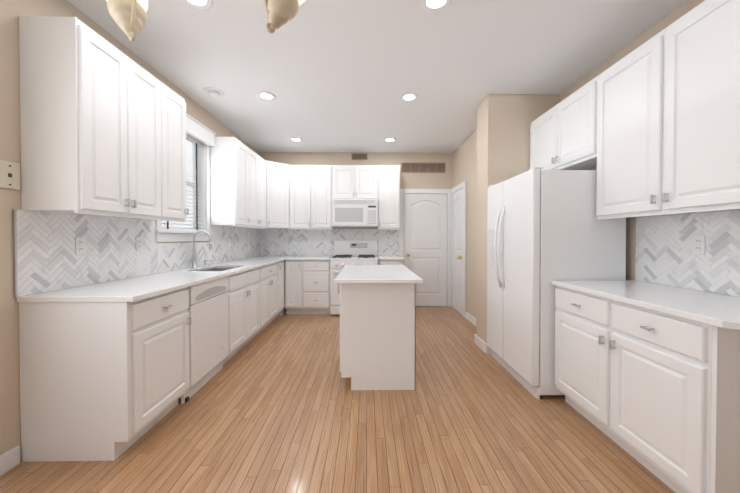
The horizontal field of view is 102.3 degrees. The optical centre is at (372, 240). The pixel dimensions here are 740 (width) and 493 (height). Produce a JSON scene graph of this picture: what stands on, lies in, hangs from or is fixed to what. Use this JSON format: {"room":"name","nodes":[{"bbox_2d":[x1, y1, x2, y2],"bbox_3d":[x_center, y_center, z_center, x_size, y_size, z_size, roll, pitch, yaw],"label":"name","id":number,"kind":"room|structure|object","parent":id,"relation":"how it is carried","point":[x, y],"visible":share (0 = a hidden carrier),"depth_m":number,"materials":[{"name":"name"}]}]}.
{"room":"kitchen","nodes":[
{"label":"kitchen","id":0,"kind":"room"},
{"bbox_2d":[0,306,675,492],"bbox_3d":[0.043,1.273,1.177,4.280,0.080,8.700,0,1,-1],"label":"floor","id":1,"kind":"structure","parent":0,"point":[277,405],"depth_m":1.87,"materials":[{"name":"brown wood"}]},
{"bbox_2d":[19,287,191,461],"bbox_3d":[-1.654,0.781,1.938,0.607,0.888,0.562,0,1,-1],"label":"base cabinet","id":2,"kind":"object","parent":1,"relation":"on","point":[104,381],"depth_m":1.66,"materials":[{"name":"white paint"}]},
{"bbox_2d":[181,276,228,403],"bbox_3d":[-1.644,0.774,2.530,0.574,0.888,0.610,0,1,-1],"label":"dishwasher","id":3,"kind":"object","parent":1,"relation":"on","point":[208,332],"visible":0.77,"depth_m":2.46,"materials":[{"name":"white metal"}]},
{"bbox_2d":[222,280,262,363],"bbox_3d":[-1.674,0.865,3.253,0.607,0.690,0.826,0,1,-1],"label":"base cabinet","id":4,"kind":"object","parent":1,"relation":"on","point":[245,297],"depth_m":3.20,"materials":[{"name":"white paint"}]},
{"bbox_2d":[229,262,278,328],"bbox_3d":[-1.687,0.757,4.031,0.607,0.888,0.730,0,1,-1],"label":"base cabinet","id":5,"kind":"object","parent":1,"relation":"on","point":[269,274],"depth_m":3.98,"materials":[{"name":"white paint"}]},
{"bbox_2d":[17,256,284,301],"bbox_3d":[-1.663,0.302,3.488,0.635,0.030,3.697,0,1,-1],"label":"countertop","id":6,"kind":"structure","parent":5,"relation":"on","point":[133,289],"depth_m":2.07,"materials":[{"name":"stone"}]},
{"bbox_2d":[191,230,211,267],"bbox_3d":[-1.826,0.088,3.183,0.216,0.406,0.084,0,1,-1],"label":"faucet","id":7,"kind":"object","parent":6,"relation":"on","point":[194,259],"visible":1,"depth_m":3.18,"materials":[{"name":"silver metal"}]},
{"bbox_2d":[202,268,232,270],"bbox_3d":[-1.655,0.412,3.201,0.416,0.181,0.656,0,1,-1],"label":"undermount sink","id":8,"kind":"object","parent":6,"relation":"in","point":[217,269],"depth_m":3.50,"materials":[{"name":"silver metal"}]},
{"bbox_2d":[279,260,285,315],"bbox_3d":[-1.695,0.751,4.572,0.607,0.888,0.353,0,1,-1],"label":"base cabinet","id":9,"kind":"object","parent":1,"relation":"on","point":[282,310],"depth_m":4.63,"materials":[{"name":"white paint"}]},
{"bbox_2d":[285,260,304,313],"bbox_3d":[-1.260,0.746,5.045,0.274,0.888,0.607,0,1,-1],"label":"base cabinet","id":10,"kind":"object","parent":1,"relation":"on","point":[292,267],"depth_m":4.74,"materials":[{"name":"white paint"}]},
{"bbox_2d":[285,256,332,259],"bbox_3d":[-1.014,0.285,5.030,0.662,0.030,0.635,0,1,-1],"label":"countertop","id":11,"kind":"structure","parent":10,"relation":"on","point":[286,257],"depth_m":4.87,"materials":[{"name":"stone"}]},
{"bbox_2d":[301,260,329,313],"bbox_3d":[-0.902,0.746,5.051,0.442,0.888,0.607,0,1,-1],"label":"base cabinet","id":12,"kind":"object","parent":1,"relation":"on","point":[307,286],"depth_m":4.75,"materials":[{"name":"white paint"}]},
{"bbox_2d":[330,241,377,314],"bbox_3d":[-0.292,0.585,5.002,0.758,1.170,0.696,0,1,-1],"label":"gas range","id":13,"kind":"object","parent":1,"relation":"on","point":[355,252],"visible":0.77,"depth_m":4.72,"materials":[{"name":"white metal"}]},
{"bbox_2d":[339,283,414,389],"bbox_3d":[0.020,0.769,2.985,0.648,0.888,1.109,0,1,-1],"label":"base cabinet","id":14,"kind":"object","parent":1,"relation":"on","point":[377,336],"visible":0.81,"depth_m":2.43,"materials":[{"name":"white paint"}]},
{"bbox_2d":[334,265,422,282],"bbox_3d":[0.040,0.308,2.937,0.690,0.030,1.240,0,1,-1],"label":"countertop","id":15,"kind":"structure","parent":14,"relation":"on","point":[375,274],"depth_m":2.56,"materials":[{"name":"stone"}]},
{"bbox_2d":[377,257,401,264],"bbox_3d":[0.288,0.745,5.070,0.386,0.888,0.607,0,1,-1],"label":"base cabinet","id":16,"kind":"object","parent":1,"relation":"on","point":[380,262],"depth_m":4.76,"materials":[{"name":"white paint"}]},
{"bbox_2d":[377,256,403,259],"bbox_3d":[0.299,0.285,5.052,0.404,0.030,0.632,0,1,-1],"label":"countertop","id":17,"kind":"structure","parent":16,"relation":"on","point":[390,258],"depth_m":4.77,"materials":[{"name":"stone"}]},
{"bbox_2d":[487,167,625,398],"bbox_3d":[1.544,0.322,2.720,0.788,1.787,0.880,0,1,-1],"label":"refrigerator","id":18,"kind":"object","parent":1,"relation":"on","point":[545,228],"visible":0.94,"depth_m":2.28,"materials":[{"name":"white metal"}]},
{"bbox_2d":[555,286,739,492],"bbox_3d":[1.688,0.783,1.749,0.665,0.888,1.041,0,1,-1],"label":"base cabinet","id":19,"kind":"object","parent":1,"relation":"on","point":[656,393],"visible":0.98,"depth_m":1.46,"materials":[{"name":"white paint"}]},
{"bbox_2d":[551,280,739,329],"bbox_3d":[1.695,0.322,1.707,0.652,0.030,1.128,0,1,-1],"label":"countertop","id":20,"kind":"structure","parent":19,"relation":"on","point":[717,309],"depth_m":1.59,"materials":[{"name":"stone"}]},
{"bbox_2d":[0,0,737,461],"bbox_3d":[0.043,-0.152,1.161,4.280,2.770,8.700,0,1,-1],"label":"wall","id":21,"kind":"structure","parent":0,"point":[488,152],"depth_m":3.17,"materials":[{"name":"beige paint"}]},
{"bbox_2d":[0,445,19,475],"bbox_3d":[-1.909,1.202,-0.700,0.014,0.105,4.690,0,1,-1],"label":"baseboard","id":22,"kind":"structure","parent":21,"relation":"attached to","point":[10,459],"depth_m":1.59,"materials":[{"name":"white paint"}]},
{"bbox_2d":[0,160,19,189],"bbox_3d":[-1.946,-0.352,1.597,0.015,0.144,0.100,0,1,-1],"label":"outlet plate","id":23,"kind":"object","parent":21,"relation":"attached to","point":[9,175],"visible":1,"depth_m":1.60,"materials":[{"name":"beige plastic"}]},
{"bbox_2d":[13,209,17,296],"bbox_3d":[-1.948,0.068,1.627,0.010,0.478,0.009,0,1,-1],"label":"trim","id":24,"kind":"structure","parent":21,"relation":"attached to","point":[15,251],"depth_m":1.62,"materials":[{"name":"silver metal"}]},
{"bbox_2d":[17,210,157,296],"bbox_3d":[-1.958,0.062,2.177,0.008,0.478,1.090,0,1,-1],"label":"backsplash","id":25,"kind":"structure","parent":21,"relation":"attached to","point":[48,259],"depth_m":1.97,"materials":[{"name":"tile"}]},
{"bbox_2d":[75,237,85,254],"bbox_3d":[-1.946,0.034,1.992,0.009,0.114,0.070,0,1,-1],"label":"electrical outlet","id":26,"kind":"object","parent":25,"relation":"attached to","point":[80,242],"visible":1,"depth_m":1.99,"materials":[{"name":"white plastic"}]},
{"bbox_2d":[136,237,142,250],"bbox_3d":[-1.954,0.028,2.502,0.009,0.114,0.070,0,1,-1],"label":"electrical outlet","id":27,"kind":"object","parent":25,"relation":"attached to","point":[139,243],"visible":1,"depth_m":2.50,"materials":[{"name":"white plastic"}]},
{"bbox_2d":[19,16,188,221],"bbox_3d":[-1.783,-0.704,2.151,0.355,1.088,0.990,0,1,-1],"label":"upper cabinet","id":28,"kind":"object","parent":21,"relation":"attached to","point":[102,126],"visible":1,"depth_m":1.75,"materials":[{"name":"white paint"}]},
{"bbox_2d":[157,242,208,272],"bbox_3d":[-1.973,0.153,3.163,0.008,0.274,0.879,0,1,-1],"label":"backsplash","id":29,"kind":"structure","parent":21,"relation":"attached to","point":[173,256],"depth_m":3.04,"materials":[{"name":"tile"}]},
{"bbox_2d":[155,113,215,241],"bbox_3d":[-1.999,-0.647,3.154,0.220,1.305,0.950,0,1,-1],"label":"kitchen window","id":30,"kind":"structure","parent":21,"relation":"in","point":[196,129],"depth_m":3.47,"materials":[{"name":"white paint"}]},
{"bbox_2d":[162,133,202,230],"bbox_3d":[-2.024,-0.644,3.153,0.051,1.063,0.750,0,1,-1],"label":"window blinds","id":31,"kind":"object","parent":30,"relation":"attached to","point":[193,140],"visible":0.44,"depth_m":3.36,"materials":[{"name":"white plastic"}]},
{"bbox_2d":[208,225,259,263],"bbox_3d":[-1.994,0.036,4.462,0.008,0.478,1.718,0,1,-1],"label":"backsplash","id":32,"kind":"structure","parent":21,"relation":"attached to","point":[245,242],"depth_m":4.27,"materials":[{"name":"tile"}]},
{"bbox_2d":[210,137,265,228],"bbox_3d":[-1.815,-0.727,4.170,0.355,1.088,1.088,0,1,-1],"label":"upper cabinet","id":33,"kind":"object","parent":21,"relation":"attached to","point":[237,183],"visible":0.98,"depth_m":3.65,"materials":[{"name":"white paint"}]},
{"bbox_2d":[254,160,288,228],"bbox_3d":[-1.701,-0.745,5.017,0.609,1.070,0.615,0,1,-1],"label":"upper cabinet","id":34,"kind":"object","parent":21,"relation":"attached to","point":[277,195],"visible":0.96,"depth_m":4.85,"materials":[{"name":"white paint"}]},
{"bbox_2d":[289,165,332,228],"bbox_3d":[-1.041,-0.747,5.172,0.716,1.070,0.327,0,1,-1],"label":"upper cabinet","id":35,"kind":"object","parent":21,"relation":"attached to","point":[314,190],"depth_m":5.01,"materials":[{"name":"white paint"}]},
{"bbox_2d":[260,229,398,255],"bbox_3d":[-0.753,0.026,5.345,2.499,0.478,0.008,0,1,-1],"label":"backsplash","id":36,"kind":"structure","parent":21,"relation":"attached to","point":[303,242],"depth_m":5.34,"materials":[{"name":"tile"}]},
{"bbox_2d":[333,165,376,199],"bbox_3d":[-0.295,-0.997,5.181,0.772,0.570,0.327,0,1,-1],"label":"upper cabinet","id":37,"kind":"object","parent":21,"relation":"attached to","point":[358,182],"depth_m":5.02,"materials":[{"name":"white paint"}]},
{"bbox_2d":[332,199,377,226],"bbox_3d":[-0.294,-0.464,5.143,0.768,0.453,0.404,0,1,-1],"label":"over-the-range microwave","id":38,"kind":"object","parent":37,"relation":"attached to","point":[353,213],"visible":1,"depth_m":4.94,"materials":[{"name":"white"}]},
{"bbox_2d":[351,153,367,159],"bbox_3d":[-0.229,-1.506,5.336,0.290,0.125,0.011,0,1,-1],"label":"air vent","id":39,"kind":"object","parent":21,"relation":"in","point":[359,156],"visible":1,"depth_m":5.33,"materials":[{"name":"beige metal"}]},
{"bbox_2d":[377,165,399,228],"bbox_3d":[0.281,-0.747,5.193,0.376,1.070,0.327,0,1,-1],"label":"upper cabinet","id":40,"kind":"object","parent":21,"relation":"attached to","point":[388,176],"depth_m":5.03,"materials":[{"name":"white paint"}]},
{"bbox_2d":[401,162,445,172],"bbox_3d":[0.921,-1.314,5.356,0.800,0.190,0.011,0,1,-1],"label":"air vent","id":41,"kind":"object","parent":21,"relation":"in","point":[421,167],"visible":1,"depth_m":5.35,"materials":[{"name":"beige metal"}]},
{"bbox_2d":[399,189,450,306],"bbox_3d":[0.959,0.127,5.333,0.953,2.119,0.086,0,1,-1],"label":"pantry door","id":42,"kind":"structure","parent":21,"relation":"in","point":[425,237],"depth_m":5.36,"materials":[{"name":"white paint"}]},
{"bbox_2d":[451,181,466,317],"bbox_3d":[1.407,0.131,4.977,0.086,2.119,0.738,0,1,-1],"label":"door","id":43,"kind":"structure","parent":21,"relation":"in","point":[458,248],"depth_m":4.94,"materials":[{"name":"white paint"}]},
{"bbox_2d":[465,311,475,325],"bbox_3d":[1.457,1.148,4.090,0.017,0.105,1.139,0,1,-1],"label":"baseboard","id":44,"kind":"structure","parent":21,"relation":"attached to","point":[469,317],"depth_m":4.39,"materials":[{"name":"white paint"}]},
{"bbox_2d":[474,334,488,353],"bbox_3d":[1.221,1.156,3.355,0.018,0.105,0.351,0,1,-1],"label":"baseboard","id":45,"kind":"structure","parent":21,"relation":"attached to","point":[479,342],"depth_m":3.31,"materials":[{"name":"white paint"}]},
{"bbox_2d":[530,76,597,170],"bbox_3d":[1.828,-0.950,2.715,0.355,0.608,0.921,0,1,-1],"label":"upper cabinet","id":46,"kind":"object","parent":21,"relation":"attached to","point":[563,134],"visible":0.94,"depth_m":2.58,"materials":[{"name":"white paint"}]},
{"bbox_2d":[596,0,739,219],"bbox_3d":[1.857,-0.708,1.760,0.328,1.070,0.992,0,1,-1],"label":"upper cabinet","id":47,"kind":"object","parent":21,"relation":"attached to","point":[668,120],"visible":0.98,"depth_m":1.66,"materials":[{"name":"white paint"}]},
{"bbox_2d":[635,210,739,296],"bbox_3d":[2.025,0.072,1.282,0.008,0.478,1.975,0,1,-1],"label":"backsplash","id":48,"kind":"structure","parent":21,"relation":"attached to","point":[665,255],"depth_m":1.88,"materials":[{"name":"tile"}]},
{"bbox_2d":[692,236,704,254],"bbox_3d":[2.007,0.026,1.834,0.009,0.114,0.070,0,1,-1],"label":"electrical outlet","id":49,"kind":"object","parent":48,"relation":"attached to","point":[698,244],"visible":1,"depth_m":1.83,"materials":[{"name":"white plastic"}]},
{"bbox_2d":[67,0,686,152],"bbox_3d":[0.043,-1.587,1.145,4.280,0.100,8.700,0,1,-1],"label":"ceiling","id":50,"kind":"structure","parent":0,"point":[337,75],"depth_m":2.54,"materials":[{"name":"white paint"}]},
{"bbox_2d":[106,0,147,41],"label":"chandelier","id":51,"kind":"object","parent":50,"relation":"hanging from","point":[129,17],"depth_m":0.99,"materials":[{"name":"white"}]},
{"bbox_2d":[183,0,212,9],"bbox_3d":[-1.119,-1.540,1.887,0.196,0.008,0.196,0,1,-1],"label":"recessed light","id":52,"kind":"object","parent":50,"relation":"in","point":[203,4],"visible":1,"depth_m":1.94,"materials":[{"name":"white paint"}]},
{"bbox_2d":[203,87,223,97],"bbox_3d":[-1.659,-1.537,3.119,0.196,0.054,0.196,0,1,-1],"label":"recessed light","id":53,"kind":"object","parent":50,"relation":"in","point":[211,91],"visible":1,"depth_m":3.08,"materials":[{"name":"white paint"}]},
{"bbox_2d":[257,92,275,100],"bbox_3d":[-1.140,-1.555,3.207,0.196,0.008,0.196,0,1,-1],"label":"recessed light","id":54,"kind":"object","parent":50,"relation":"in","point":[268,96],"visible":1,"depth_m":3.21,"materials":[{"name":"white paint"}]},
{"bbox_2d":[263,0,305,33],"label":"chandelier","id":55,"kind":"object","parent":50,"relation":"hanging from","point":[278,12],"depth_m":0.95,"materials":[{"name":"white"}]},
{"bbox_2d":[290,137,301,141],"bbox_3d":[-1.183,-1.571,4.627,0.196,0.008,0.196,0,1,-1],"label":"recessed light","id":56,"kind":"object","parent":50,"relation":"in","point":[295,139],"visible":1,"depth_m":4.62,"materials":[{"name":"white paint"}]},
{"bbox_2d":[384,138,395,141],"bbox_3d":[0.277,-1.571,4.650,0.196,0.008,0.196,0,1,-1],"label":"recessed light","id":57,"kind":"object","parent":50,"relation":"in","point":[389,139],"visible":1,"depth_m":4.64,"materials":[{"name":"white paint"}]},
{"bbox_2d":[400,93,417,101],"bbox_3d":[0.400,-1.555,3.231,0.196,0.008,0.196,0,1,-1],"label":"recessed light","id":58,"kind":"object","parent":50,"relation":"in","point":[407,97],"visible":1,"depth_m":3.23,"materials":[{"name":"white paint"}]},
{"bbox_2d":[421,0,451,11],"bbox_3d":[0.411,-1.540,1.911,0.196,0.008,0.196,0,1,-1],"label":"recessed light","id":59,"kind":"object","parent":50,"relation":"in","point":[433,5],"visible":1,"depth_m":1.95,"materials":[{"name":"white paint"}]}
]}

